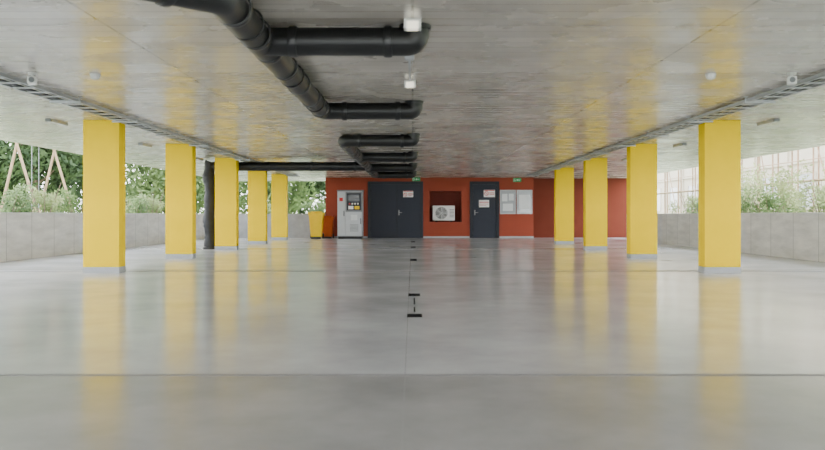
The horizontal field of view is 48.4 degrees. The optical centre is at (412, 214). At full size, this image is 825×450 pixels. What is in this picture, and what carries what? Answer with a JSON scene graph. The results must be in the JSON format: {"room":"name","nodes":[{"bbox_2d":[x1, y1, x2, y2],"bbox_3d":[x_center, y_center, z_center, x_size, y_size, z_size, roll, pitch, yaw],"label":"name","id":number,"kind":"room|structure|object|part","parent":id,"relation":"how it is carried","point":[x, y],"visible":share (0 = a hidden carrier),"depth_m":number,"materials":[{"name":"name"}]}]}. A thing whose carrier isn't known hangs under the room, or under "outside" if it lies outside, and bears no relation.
{"room":"parking garage","nodes":[
{"label":"parking garage","id":0,"kind":"room"},
{"bbox_2d":[0,213,204,261],"bbox_3d":[-8.400,0.450,14.100,0.200,1.000,48.200,0,0,0],"label":"wall","id":1,"kind":"structure","parent":0,"point":[22,235],"depth_m":21.40,"materials":[{"name":"concrete"}]},
{"bbox_2d":[239,178,533,237],"bbox_3d":[-1.645,-0.300,38.100,13.310,2.500,0.200,0,0,0],"label":"wall","id":2,"kind":"structure","parent":0,"point":[516,224],"depth_m":38.00,"materials":[{"name":"paint"}]},
{"bbox_2d":[368,181,422,237],"bbox_3d":[-0.705,-0.220,38.020,2.290,2.340,0.200,0,0,0],"label":"door","id":3,"kind":"structure","parent":2,"relation":"in","point":[391,214],"depth_m":37.99,"materials":[{"name":"metal"}]},
{"bbox_2d":[403,191,412,196],"bbox_3d":[-0.180,-0.870,37.982,0.420,0.260,0.019,0,0,0],"label":"safety sign","id":4,"kind":"object","parent":3,"relation":"attached to","point":[405,193],"visible":1,"depth_m":37.98,"materials":[{"name":"white plastic"}]},
{"bbox_2d":[332,236,533,237],"bbox_3d":[0.705,0.920,37.994,8.610,0.080,0.012,0,0,0],"label":"baseboard","id":5,"kind":"structure","parent":2,"relation":"attached to","point":[332,236],"depth_m":37.98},
{"bbox_2d":[470,181,498,237],"bbox_3d":[2.980,-0.220,38.020,1.220,2.340,0.200,0,0,0],"label":"door","id":6,"kind":"structure","parent":2,"relation":"in","point":[484,221],"depth_m":37.99,"materials":[{"name":"metal"}]},
{"bbox_2d":[479,200,488,206],"bbox_3d":[2.960,-0.470,37.986,0.420,0.300,0.008,0,0,0],"label":"safety sign","id":7,"kind":"object","parent":6,"relation":"attached to","point":[482,203],"visible":1,"depth_m":37.98,"materials":[{"name":"white plastic"}]},
{"bbox_2d":[484,190,494,196],"bbox_3d":[3.180,-0.890,37.982,0.460,0.300,0.022,0,0,0],"label":"safety sign","id":8,"kind":"object","parent":6,"relation":"attached to","point":[487,193],"visible":1,"depth_m":37.98,"materials":[{"name":"white plastic"}]},
{"bbox_2d":[500,190,515,213],"bbox_3d":[3.945,-0.540,37.975,0.650,1.000,0.050,0,0,0],"label":"notice board","id":9,"kind":"object","parent":2,"relation":"attached to","point":[507,197],"visible":1,"depth_m":37.97,"materials":[{"name":"paper"}]},
{"bbox_2d":[517,190,531,213],"bbox_3d":[4.635,-0.540,37.975,0.650,1.000,0.050,0,0,0],"label":"notice board","id":10,"kind":"object","parent":2,"relation":"attached to","point":[524,197],"visible":1,"depth_m":37.97,"materials":[{"name":"metal"}]},
{"bbox_2d":[0,238,824,449],"bbox_3d":[0.350,1.050,16.000,17.700,0.200,52.000,0,0,0],"label":"floor","id":11,"kind":"structure","parent":0,"point":[52,322],"depth_m":6.44,"materials":[{"name":"concrete"}]},
{"bbox_2d":[83,120,125,272],"bbox_3d":[-5.090,-0.300,15.170,0.596,2.500,0.346,0,0,0],"label":"column","id":12,"kind":"structure","parent":11,"relation":"on","point":[103,140],"depth_m":15.00,"materials":[{"name":"yellow paint"}]},
{"bbox_2d":[165,144,195,258],"bbox_3d":[-5.090,-0.300,20.170,0.596,2.500,0.346,0,0,0],"label":"column","id":13,"kind":"structure","parent":11,"relation":"on","point":[180,159],"depth_m":20.00,"materials":[{"name":"yellow paint"}]},
{"bbox_2d":[215,158,238,249],"bbox_3d":[-5.090,-0.300,25.170,0.596,2.500,0.346,0,0,0],"label":"column","id":14,"kind":"structure","parent":11,"relation":"on","point":[226,169],"depth_m":25.00,"materials":[{"name":"yellow paint"}]},
{"bbox_2d":[248,171,267,243],"bbox_3d":[-5.090,-0.300,30.170,0.596,2.500,0.346,0,0,0],"label":"column","id":15,"kind":"structure","parent":11,"relation":"on","point":[257,180],"depth_m":30.00,"materials":[{"name":"yellow paint"}]},
{"bbox_2d":[271,174,287,239],"bbox_3d":[-5.090,-0.300,35.170,0.596,2.500,0.346,0,0,0],"label":"column","id":16,"kind":"structure","parent":11,"relation":"on","point":[279,182],"depth_m":35.00,"materials":[{"name":"yellow paint"}]},
{"bbox_2d":[308,211,324,238],"bbox_3d":[-3.840,0.404,36.753,0.630,1.092,0.720,0,0,0],"label":"bin","id":17,"kind":"object","parent":11,"relation":"on","point":[316,218],"visible":1,"depth_m":36.48,"materials":[{"name":"yellow plastic"}]},
{"bbox_3d":[-3.840,-0.095,36.708,0.630,0.094,0.630,0,0,0],"label":"lid","id":18,"kind":"part","parent":17,"relation":"part of","materials":[{"name":"yellow plastic"}]},
{"bbox_2d":[323,216,334,237],"bbox_3d":[-3.460,0.492,37.602,0.528,0.915,0.603,0,0,0],"label":"bin","id":19,"kind":"object","parent":11,"relation":"on","point":[328,224],"visible":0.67,"depth_m":37.38,"materials":[{"name":"orange plastic"}]},
{"bbox_2d":[337,190,363,238],"bbox_3d":[-2.500,-0.025,37.045,1.040,1.950,0.850,0,0,0],"label":"tall cabinet","id":20,"kind":"object","parent":11,"relation":"on","point":[349,202],"visible":1,"depth_m":36.65,"materials":[{"name":"grey metal"}]},
{"bbox_3d":[-2.842,-0.055,36.660,0.285,1.730,0.020,0,0,0],"label":"cabinet door","id":21,"kind":"part","parent":20,"relation":"part of","materials":[{"name":"grey metal"}]},
{"bbox_3d":[-2.340,-0.530,36.646,0.560,0.680,0.008,0,0,0],"label":"control panel","id":22,"kind":"part","parent":20,"relation":"part of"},
{"bbox_3d":[-2.342,-0.525,36.660,0.655,0.790,0.020,0,0,0],"label":"cabinet door","id":23,"kind":"part","parent":20,"relation":"part of","materials":[{"name":"grey metal"}]},
{"bbox_3d":[-2.342,0.355,36.660,0.655,0.910,0.020,0,0,0],"label":"cabinet door","id":24,"kind":"part","parent":20,"relation":"part of","materials":[{"name":"grey metal"}]},
{"bbox_2d":[401,256,410,449],"bbox_3d":[-0.044,0.950,13.950,0.004,0.001,47.900,0,0,0],"label":"trim","id":25,"kind":"structure","parent":11,"relation":"in","point":[410,256],"depth_m":5.13,"materials":[{"name":"grey metal"}]},
{"bbox_2d":[0,374,824,375],"bbox_3d":[0.000,0.949,5.447,16.600,0.002,0.045,0,0,0],"label":"trim","id":26,"kind":"structure","parent":11,"relation":"on","point":[0,374],"depth_m":5.44,"materials":[{"name":"grey metal"}]},
{"bbox_2d":[0,270,824,270],"bbox_3d":[0.000,0.949,15.590,16.600,0.002,0.220,0,0,0],"label":"trim","id":27,"kind":"structure","parent":11,"relation":"in","point":[0,270],"depth_m":15.68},
{"bbox_2d":[408,293,419,295],"bbox_3d":[0.020,0.947,10.900,0.140,0.006,0.288,0,0,0],"label":"floor drain","id":28,"kind":"object","parent":11,"relation":"on","point":[409,294],"visible":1,"depth_m":10.94,"materials":[{"name":"black metal"}]},
{"bbox_2d":[407,314,421,316],"bbox_3d":[0.020,0.947,8.650,0.140,0.006,0.240,0,0,0],"label":"floor drain","id":29,"kind":"object","parent":11,"relation":"on","point":[408,315],"visible":1,"depth_m":8.64,"materials":[{"name":"black metal"}]},
{"bbox_2d":[554,168,573,243],"bbox_3d":[4.980,-0.300,30.170,0.596,2.500,0.346,0,0,0],"label":"column","id":30,"kind":"structure","parent":11,"relation":"on","point":[564,177],"depth_m":30.00,"materials":[{"name":"yellow paint"}]},
{"bbox_2d":[583,158,606,249],"bbox_3d":[5.010,-0.300,25.170,0.596,2.500,0.346,0,0,0],"label":"column","id":31,"kind":"structure","parent":11,"relation":"on","point":[594,169],"depth_m":25.00,"materials":[{"name":"yellow paint"}]},
{"bbox_2d":[627,144,657,258],"bbox_3d":[5.040,-0.300,20.170,0.596,2.500,0.346,0,0,0],"label":"column","id":32,"kind":"structure","parent":11,"relation":"on","point":[641,158],"depth_m":20.00,"materials":[{"name":"yellow paint"}]},
{"bbox_2d":[698,120,740,272],"bbox_3d":[5.070,-0.300,15.170,0.596,2.500,0.346,0,0,0],"label":"column","id":33,"kind":"structure","parent":11,"relation":"on","point":[719,141],"depth_m":15.00,"materials":[{"name":"yellow paint"}]},
{"bbox_2d":[0,0,824,180],"bbox_3d":[0.350,-1.700,19.000,17.700,0.300,46.000,0,0,0],"label":"ceiling","id":34,"kind":"structure","parent":0,"point":[507,88],"depth_m":10.43,"materials":[{"name":"grey concrete"}]},
{"bbox_2d":[27,72,36,84],"bbox_3d":[-4.134,-1.485,9.982,0.100,0.130,0.178,0,0,-17],"label":"security camera","id":35,"kind":"object","parent":34,"relation":"attached to","point":[31,80],"visible":1,"depth_m":9.92,"materials":[{"name":"white plastic"}]},
{"bbox_2d":[45,118,67,125],"bbox_3d":[-5.850,-1.526,15.100,0.100,0.052,0.730,0,0,0],"label":"light","id":36,"kind":"object","parent":34,"relation":"attached to","point":[50,120],"visible":1,"depth_m":15.00,"materials":[{"name":"grey metal"}]},
{"bbox_2d":[50,121,66,125],"bbox_3d":[-5.850,-1.512,15.100,0.084,0.025,0.660,0,0,0],"label":"diffuser","id":37,"kind":"object","parent":36,"relation":"attached to","point":[61,123],"depth_m":15.16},
{"bbox_2d":[90,73,100,79],"bbox_3d":[-3.490,-1.519,10.100,0.120,0.062,0.120,0,0,0],"label":"smoke detector","id":38,"kind":"object","parent":34,"relation":"attached to","point":[95,76],"visible":1,"depth_m":10.06,"materials":[{"name":"white plastic"}]},
{"bbox_2d":[138,143,151,147],"bbox_3d":[-5.850,-1.526,20.100,0.100,0.052,0.730,0,0,0],"label":"light","id":39,"kind":"object","parent":34,"relation":"attached to","point":[140,144],"visible":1,"depth_m":19.99,"materials":[{"name":"grey metal"}]},
{"bbox_2d":[0,72,299,176],"bbox_3d":[-4.540,-1.506,19.400,0.436,0.088,32.800,0,0,0],"label":"cable tray","id":40,"kind":"object","parent":34,"relation":"attached to","point":[73,102],"visible":0.85,"depth_m":13.50,"materials":[{"name":"metal"}]},
{"bbox_2d":[142,0,430,120],"bbox_3d":[-1.146,-1.418,7.867,2.703,0.264,9.814,0,0,15],"label":"drain pipe","id":41,"kind":"object","parent":34,"relation":"attached to","point":[275,47],"visible":0.98,"depth_m":7.41,"materials":[{"name":"black plastic"}]},
{"bbox_2d":[202,133,419,248],"bbox_3d":[-2.846,-0.300,25.000,5.991,2.500,15.260,0,0,0],"label":"drain pipe","id":42,"kind":"object","parent":34,"relation":"attached to","point":[349,143],"visible":0.98,"depth_m":25.38,"materials":[{"name":"black plastic"}]},
{"bbox_2d":[405,55,413,81],"bbox_3d":[-0.030,-1.528,9.690,0.090,0.045,1.680,0,0,0],"label":"conduit","id":43,"kind":"object","parent":34,"relation":"attached to","point":[409,59],"visible":0.79,"depth_m":9.04,"materials":[{"name":"grey metal"}]},
{"bbox_2d":[404,80,415,87],"bbox_3d":[-0.030,-1.510,10.598,0.136,0.079,0.139,0,0,0],"label":"ceiling lamp","id":44,"kind":"object","parent":34,"relation":"attached to","point":[407,84],"visible":0.98,"depth_m":10.53,"materials":[{"name":"white plastic"}]},
{"bbox_2d":[406,82,413,87],"bbox_3d":[-0.030,-1.500,10.587,0.090,0.059,0.116,0,0,0],"label":"diffuser","id":45,"kind":"object","parent":44,"relation":"attached to","point":[408,84],"depth_m":10.53,"materials":[{"name":"white plastic"}]},
{"bbox_2d":[404,18,420,30],"bbox_3d":[0.000,-1.510,7.298,0.136,0.079,0.139,0,0,0],"label":"ceiling lamp","id":46,"kind":"object","parent":34,"relation":"attached to","point":[410,24],"visible":1,"depth_m":7.23,"materials":[{"name":"white plastic"}]},
{"bbox_2d":[407,21,417,30],"bbox_3d":[0.000,-1.500,7.287,0.090,0.059,0.116,0,0,0],"label":"diffuser","id":47,"kind":"object","parent":46,"relation":"attached to","point":[411,25],"depth_m":7.23,"materials":[{"name":"white plastic"}]},
{"bbox_2d":[412,177,419,180],"bbox_3d":[0.150,-1.448,36.495,0.320,0.205,0.061,0,0,0],"label":"exit sign","id":48,"kind":"object","parent":34,"relation":"hanging from","point":[414,178],"visible":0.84,"depth_m":36.48,"materials":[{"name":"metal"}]},
{"bbox_2d":[513,176,520,181],"bbox_3d":[4.160,-1.433,36.495,0.320,0.235,0.061,0,0,0],"label":"exit sign","id":49,"kind":"object","parent":34,"relation":"hanging from","point":[514,178],"visible":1,"depth_m":36.48,"materials":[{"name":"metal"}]},
{"bbox_2d":[525,72,824,176],"bbox_3d":[4.540,-1.506,19.400,0.436,0.088,32.800,0,0,0],"label":"cable tray","id":50,"kind":"object","parent":34,"relation":"attached to","point":[754,101],"visible":1,"depth_m":13.83,"materials":[{"name":"metal"}]},
{"bbox_2d":[673,143,686,147],"bbox_3d":[5.850,-1.526,20.100,0.100,0.052,0.730,0,0,0],"label":"light","id":51,"kind":"object","parent":34,"relation":"attached to","point":[680,144],"visible":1,"depth_m":19.99,"materials":[{"name":"beige plastic"}]},
{"bbox_2d":[705,73,715,79],"bbox_3d":[3.280,-1.519,10.100,0.120,0.062,0.120,0,0,0],"label":"smoke detector","id":52,"kind":"object","parent":34,"relation":"attached to","point":[710,76],"visible":1,"depth_m":10.06,"materials":[{"name":"white plastic"}]},
{"bbox_2d":[757,118,779,125],"bbox_3d":[5.850,-1.526,15.100,0.100,0.052,0.730,0,0,0],"label":"light","id":53,"kind":"object","parent":34,"relation":"attached to","point":[774,120],"visible":1,"depth_m":15.00,"materials":[{"name":"beige plastic"}]},
{"bbox_2d":[758,121,774,125],"bbox_3d":[5.850,-1.512,15.100,0.084,0.025,0.660,0,0,0],"label":"diffuser","id":54,"kind":"object","parent":53,"relation":"attached to","point":[762,123],"depth_m":15.16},
{"bbox_2d":[787,72,796,84],"bbox_3d":[4.124,-1.485,9.982,0.100,0.130,0.178,0,0,17],"label":"security camera","id":55,"kind":"object","parent":34,"relation":"attached to","point":[791,80],"visible":1,"depth_m":9.92,"materials":[{"name":"white plastic"}]},
{"bbox_2d":[429,191,460,221],"bbox_3d":[1.365,-0.350,38.575,1.430,1.380,0.750,0,0,0],"label":"niche","id":56,"kind":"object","parent":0,"point":[436,198],"depth_m":38.90,"materials":[{"name":"paint"}]},
{"bbox_2d":[433,206,454,221],"bbox_3d":[1.300,-0.050,38.306,0.920,0.680,0.387,0,0,0],"label":"air conditioner","id":57,"kind":"object","parent":56,"relation":"in","point":[440,213],"visible":1,"depth_m":38.15,"materials":[{"name":"white plastic"}]},
{"bbox_2d":[435,206,447,219],"bbox_3d":[1.200,-0.080,38.125,0.558,0.558,0.024,0,0,0],"label":"grille","id":58,"kind":"object","parent":57,"relation":"attached to","point":[441,212],"depth_m":38.14,"materials":[{"name":"white plastic"}]},
{"bbox_2d":[534,178,534,237],"bbox_3d":[5.045,-0.300,38.450,0.070,2.500,0.500,0,0,0],"label":"wall","id":59,"kind":"structure","parent":0,"point":[534,178],"depth_m":38.20,"materials":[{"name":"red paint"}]},
{"bbox_2d":[535,178,626,237],"bbox_3d":[7.105,-0.300,38.800,4.190,2.500,0.200,0,0,0],"label":"wall","id":60,"kind":"structure","parent":0,"point":[544,187],"depth_m":38.70,"materials":[{"name":"red paint"}]},
{"bbox_2d":[657,213,824,261],"bbox_3d":[8.400,0.450,12.800,0.200,1.000,45.600,0,0,0],"label":"wall","id":61,"kind":"structure","parent":0,"point":[786,235],"depth_m":21.34,"materials":[{"name":"concrete"}]},
{"bbox_3d":[0.000,0.925,80.000,320.000,0.650,280.000,0,0,0],"label":"ground","id":62,"kind":"structure","parent":0,"visible":0},
{"bbox_2d":[0,184,37,212],"bbox_3d":[-10.266,-0.122,23.013,1.395,1.459,1.884,0,0,0],"label":"shrub","id":63,"kind":"object","parent":62,"relation":"on","point":[18,197],"visible":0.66,"depth_m":23.02,"materials":[{"name":"green plant"}]},
{"bbox_3d":[-10.132,0.052,23.003,0.944,1.110,1.006,0,0,0],"label":"stem","id":64,"kind":"part","parent":63,"relation":"part of","materials":[{"name":"green plant"}]},
{"bbox_2d":[8,182,63,212],"bbox_3d":[-10.337,-0.148,25.529,1.354,1.507,1.578,0,0,0],"label":"shrub","id":65,"kind":"object","parent":62,"relation":"on","point":[54,201],"visible":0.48,"depth_m":25.53,"materials":[{"name":"green plant"}]},
{"bbox_3d":[-10.232,-0.148,25.512,1.006,1.507,0.945,0,0,0],"label":"stem","id":66,"kind":"part","parent":65,"relation":"part of","materials":[{"name":"green plant"}]},
{"bbox_2d":[0,143,73,212],"bbox_3d":[-13.100,-1.075,32.100,1.687,3.375,3.600,0,0,0],"label":"frame","id":67,"kind":"object","parent":62,"relation":"on","point":[16,149],"visible":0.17,"depth_m":31.69,"materials":[{"name":"brown wood"}]},
{"bbox_3d":[-13.475,-1.075,30.550,0.942,3.372,0.089,0,0,7],"label":"leg","id":68,"kind":"part","parent":67,"relation":"part of","materials":[{"name":"brown wood"}]},
{"bbox_3d":[-12.785,-1.075,30.550,1.061,3.375,0.089,0,0,-6],"label":"leg","id":69,"kind":"part","parent":67,"relation":"part of","materials":[{"name":"brown wood"}]},
{"bbox_3d":[-13.475,-1.075,33.750,0.942,3.372,0.089,0,0,7],"label":"leg","id":70,"kind":"part","parent":67,"relation":"part of","materials":[{"name":"brown wood"}]},
{"bbox_3d":[-12.785,-1.075,33.750,1.061,3.375,0.089,0,0,-6],"label":"leg","id":71,"kind":"part","parent":67,"relation":"part of","materials":[{"name":"brown wood"}]},
{"bbox_2d":[0,140,82,212],"bbox_3d":[-15.900,-2.789,38.553,5.431,6.787,5.093,0,0,0],"label":"tree","id":72,"kind":"object","parent":62,"relation":"on","point":[70,163],"visible":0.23,"depth_m":38.09,"materials":[{"name":"green plant"}]},
{"bbox_2d":[42,170,82,211],"bbox_3d":[-18.652,-2.789,52.008,5.093,6.787,5.431,0,0,9],"label":"tree","id":73,"kind":"object","parent":62,"relation":"on","point":[78,180],"visible":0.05,"depth_m":50.62,"materials":[{"name":"green plant"}]},
{"bbox_2d":[50,187,82,212],"bbox_3d":[-10.168,-0.122,27.987,1.395,1.459,1.884,0,0,0],"label":"shrub","id":74,"kind":"object","parent":62,"relation":"on","point":[69,206],"visible":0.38,"depth_m":27.72,"materials":[{"name":"green plant"}]},
{"bbox_2d":[125,200,132,212],"bbox_3d":[-10.135,-0.148,30.571,1.354,1.507,1.578,0,0,0],"label":"shrub","id":75,"kind":"object","parent":62,"relation":"on","point":[129,204],"visible":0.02,"depth_m":31.11,"materials":[{"name":"green plant"}]},
{"bbox_2d":[125,192,150,212],"bbox_3d":[-10.249,-0.122,33.213,1.395,1.459,1.884,0,0,0],"label":"shrub","id":76,"kind":"object","parent":62,"relation":"on","point":[139,200],"visible":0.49,"depth_m":33.16,"materials":[{"name":"green plant"}]},
{"bbox_2d":[130,192,164,212],"bbox_3d":[-10.266,-0.148,35.829,1.354,1.507,1.578,0,0,0],"label":"shrub","id":77,"kind":"object","parent":62,"relation":"on","point":[155,206],"visible":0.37,"depth_m":35.83,"materials":[{"name":"green plant"}]},
{"bbox_2d":[125,163,204,213],"bbox_3d":[-12.103,-2.571,45.206,5.103,6.584,5.080,0,0,-30],"label":"tree","id":78,"kind":"object","parent":62,"relation":"on","point":[153,179],"visible":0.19,"depth_m":43.84,"materials":[{"name":"green plant"}]},
{"bbox_2d":[197,183,245,210],"bbox_3d":[-12.963,-2.789,60.037,5.431,6.787,5.093,0,0,45],"label":"tree","id":79,"kind":"object","parent":62,"relation":"on","point":[240,191],"visible":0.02,"depth_m":60.42,"materials":[{"name":"green plant"}]},
{"bbox_2d":[239,181,318,213],"bbox_3d":[-8.020,-2.571,52.251,5.103,6.584,5.080,0,0,23],"label":"tree","id":80,"kind":"object","parent":62,"relation":"on","point":[294,200],"visible":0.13,"depth_m":51.44,"materials":[{"name":"green plant"}]},
{"bbox_2d":[294,181,325,213],"bbox_3d":[-5.616,-2.789,60.050,5.431,6.787,5.093,0,0,-18],"label":"tree","id":81,"kind":"object","parent":62,"relation":"on","point":[320,187],"visible":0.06,"depth_m":59.16,"materials":[{"name":"green plant"}]},
{"bbox_2d":[300,199,325,213],"bbox_3d":[-4.716,-0.122,43.761,1.395,1.459,1.884,0,0,-25],"label":"shrub","id":82,"kind":"object","parent":62,"relation":"on","point":[322,206],"visible":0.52,"depth_m":43.72,"materials":[{"name":"green plant"}]},
{"bbox_2d":[667,192,697,212],"bbox_3d":[10.529,-0.148,34.708,1.578,1.507,1.354,0,0,0],"label":"shrub","id":83,"kind":"object","parent":62,"relation":"on","point":[688,204],"visible":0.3,"depth_m":34.75,"materials":[{"name":"green plant"}]},
{"bbox_3d":[10.512,-0.148,34.602,0.945,1.507,1.006,0,0,0],"label":"stem","id":84,"kind":"part","parent":83,"relation":"part of","materials":[{"name":"green plant"}]},
{"bbox_2d":[681,197,697,212],"bbox_3d":[10.213,-0.122,31.922,1.884,1.459,1.395,0,0,0],"label":"shrub","id":85,"kind":"object","parent":62,"relation":"on","point":[696,206],"visible":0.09,"depth_m":31.96,"materials":[{"name":"green plant"}]},
{"bbox_2d":[657,146,824,213],"bbox_3d":[27.940,-5.400,63.000,12.120,12.000,50.000,0,0,0],"label":"apartment building","id":86,"kind":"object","parent":62,"relation":"on","point":[805,154],"visible":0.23,"depth_m":58.03,"materials":[{"name":"paint"}]},
{"bbox_3d":[21.985,-1.350,82.400,0.030,1.900,2.200,0,0,0],"label":"pane","id":87,"kind":"part","parent":86,"relation":"part of","materials":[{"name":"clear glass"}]},
{"bbox_3d":[21.985,-1.350,77.200,0.030,1.900,2.200,0,0,0],"label":"pane","id":88,"kind":"part","parent":86,"relation":"part of","materials":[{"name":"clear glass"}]},
{"bbox_3d":[21.985,-1.350,72.000,0.030,1.900,2.200,0,0,0],"label":"pane","id":89,"kind":"part","parent":86,"relation":"part of","materials":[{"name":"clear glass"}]},
{"bbox_3d":[21.950,-3.000,63.000,0.100,0.200,50.000,0,0,0],"label":"cornice","id":90,"kind":"part","parent":86,"relation":"part of","materials":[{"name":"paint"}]},
{"bbox_3d":[21.985,-1.350,56.400,0.030,1.900,2.200,0,0,0],"label":"pane","id":91,"kind":"part","parent":86,"relation":"part of","materials":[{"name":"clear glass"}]},
{"bbox_3d":[21.985,-1.350,51.200,0.030,1.900,2.200,0,0,0],"label":"pane","id":92,"kind":"part","parent":86,"relation":"part of","materials":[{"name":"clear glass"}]},
{"bbox_2d":[657,146,824,212],"bbox_3d":[19.100,-3.391,58.500,1.090,8.018,41.090,0,0,0],"label":"scaffold","id":93,"kind":"object","parent":62,"relation":"on","point":[818,148],"visible":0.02,"depth_m":49.17,"materials":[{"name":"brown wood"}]},
{"bbox_3d":[18.600,-2.600,58.500,0.050,0.050,41.000,0,0,0],"label":"rail","id":94,"kind":"part","parent":93,"relation":"part of","materials":[{"name":"white metal"}]},
{"bbox_2d":[743,170,755,206],"bbox_3d":[13.292,-0.643,37.979,1.722,2.527,1.517,0,0,25],"label":"weed","id":95,"kind":"object","parent":62,"relation":"on","point":[748,170],"visible":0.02,"depth_m":37.90,"materials":[{"name":"green plant"}]},
{"bbox_2d":[741,165,761,212],"bbox_3d":[12.667,-0.643,35.316,1.511,2.527,1.722,0,0,35],"label":"weed","id":96,"kind":"object","parent":62,"relation":"on","point":[742,183],"visible":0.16,"depth_m":35.17,"materials":[{"name":"green plant"}]},
{"bbox_2d":[741,186,773,212],"bbox_3d":[10.471,-0.148,28.892,1.578,1.507,1.354,0,0,0],"label":"shrub","id":97,"kind":"object","parent":62,"relation":"on","point":[744,194],"visible":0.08,"depth_m":28.69,"materials":[{"name":"green plant"}]},
{"bbox_3d":[10.488,-0.148,28.997,0.945,1.507,1.006,0,0,0],"label":"stem","id":98,"kind":"part","parent":97,"relation":"part of","materials":[{"name":"green plant"}]},
{"bbox_2d":[741,186,801,212],"bbox_3d":[10.187,-0.122,26.078,1.884,1.459,1.395,0,0,0],"label":"shrub","id":99,"kind":"object","parent":62,"relation":"on","point":[767,201],"visible":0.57,"depth_m":26.25,"materials":[{"name":"green plant"}]},
{"bbox_3d":[10.197,0.052,26.212,1.006,1.110,0.944,0,0,0],"label":"stem","id":100,"kind":"part","parent":99,"relation":"part of","materials":[{"name":"green plant"}]},
{"bbox_2d":[752,162,806,212],"bbox_3d":[13.025,-0.643,32.849,1.511,2.527,1.721,0,0,-43],"label":"weed","id":101,"kind":"object","parent":62,"relation":"on","point":[755,172],"visible":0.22,"depth_m":32.55,"materials":[{"name":"green plant"}]},
{"bbox_2d":[774,159,820,212],"bbox_3d":[12.663,-0.643,30.264,1.722,2.527,1.511,0,0,-32],"label":"weed","id":102,"kind":"object","parent":62,"relation":"on","point":[782,184],"visible":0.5,"depth_m":30.04,"materials":[{"name":"green plant"}]},
{"bbox_3d":[12.639,-0.535,30.264,1.349,2.276,1.100,0,0,-35],"label":"stem","id":103,"kind":"part","parent":102,"relation":"part of","materials":[{"name":"green plant"}]},
{"bbox_2d":[786,180,824,212],"bbox_3d":[10.529,-0.148,23.508,1.578,1.507,1.354,0,0,0],"label":"shrub","id":104,"kind":"object","parent":62,"relation":"on","point":[821,198],"visible":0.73,"depth_m":23.69,"materials":[{"name":"green plant"}]},
{"bbox_3d":[10.512,-0.148,23.402,0.945,1.507,1.006,0,0,0],"label":"stem","id":105,"kind":"part","parent":104,"relation":"part of","materials":[{"name":"green plant"}]},
{"bbox_2d":[812,164,824,212],"bbox_3d":[13.050,-0.643,27.526,1.511,2.527,1.721,0,0,-20],"label":"weed","id":106,"kind":"object","parent":62,"relation":"on","point":[822,164],"visible":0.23,"depth_m":27.93,"materials":[{"name":"green plant"}]}
]}

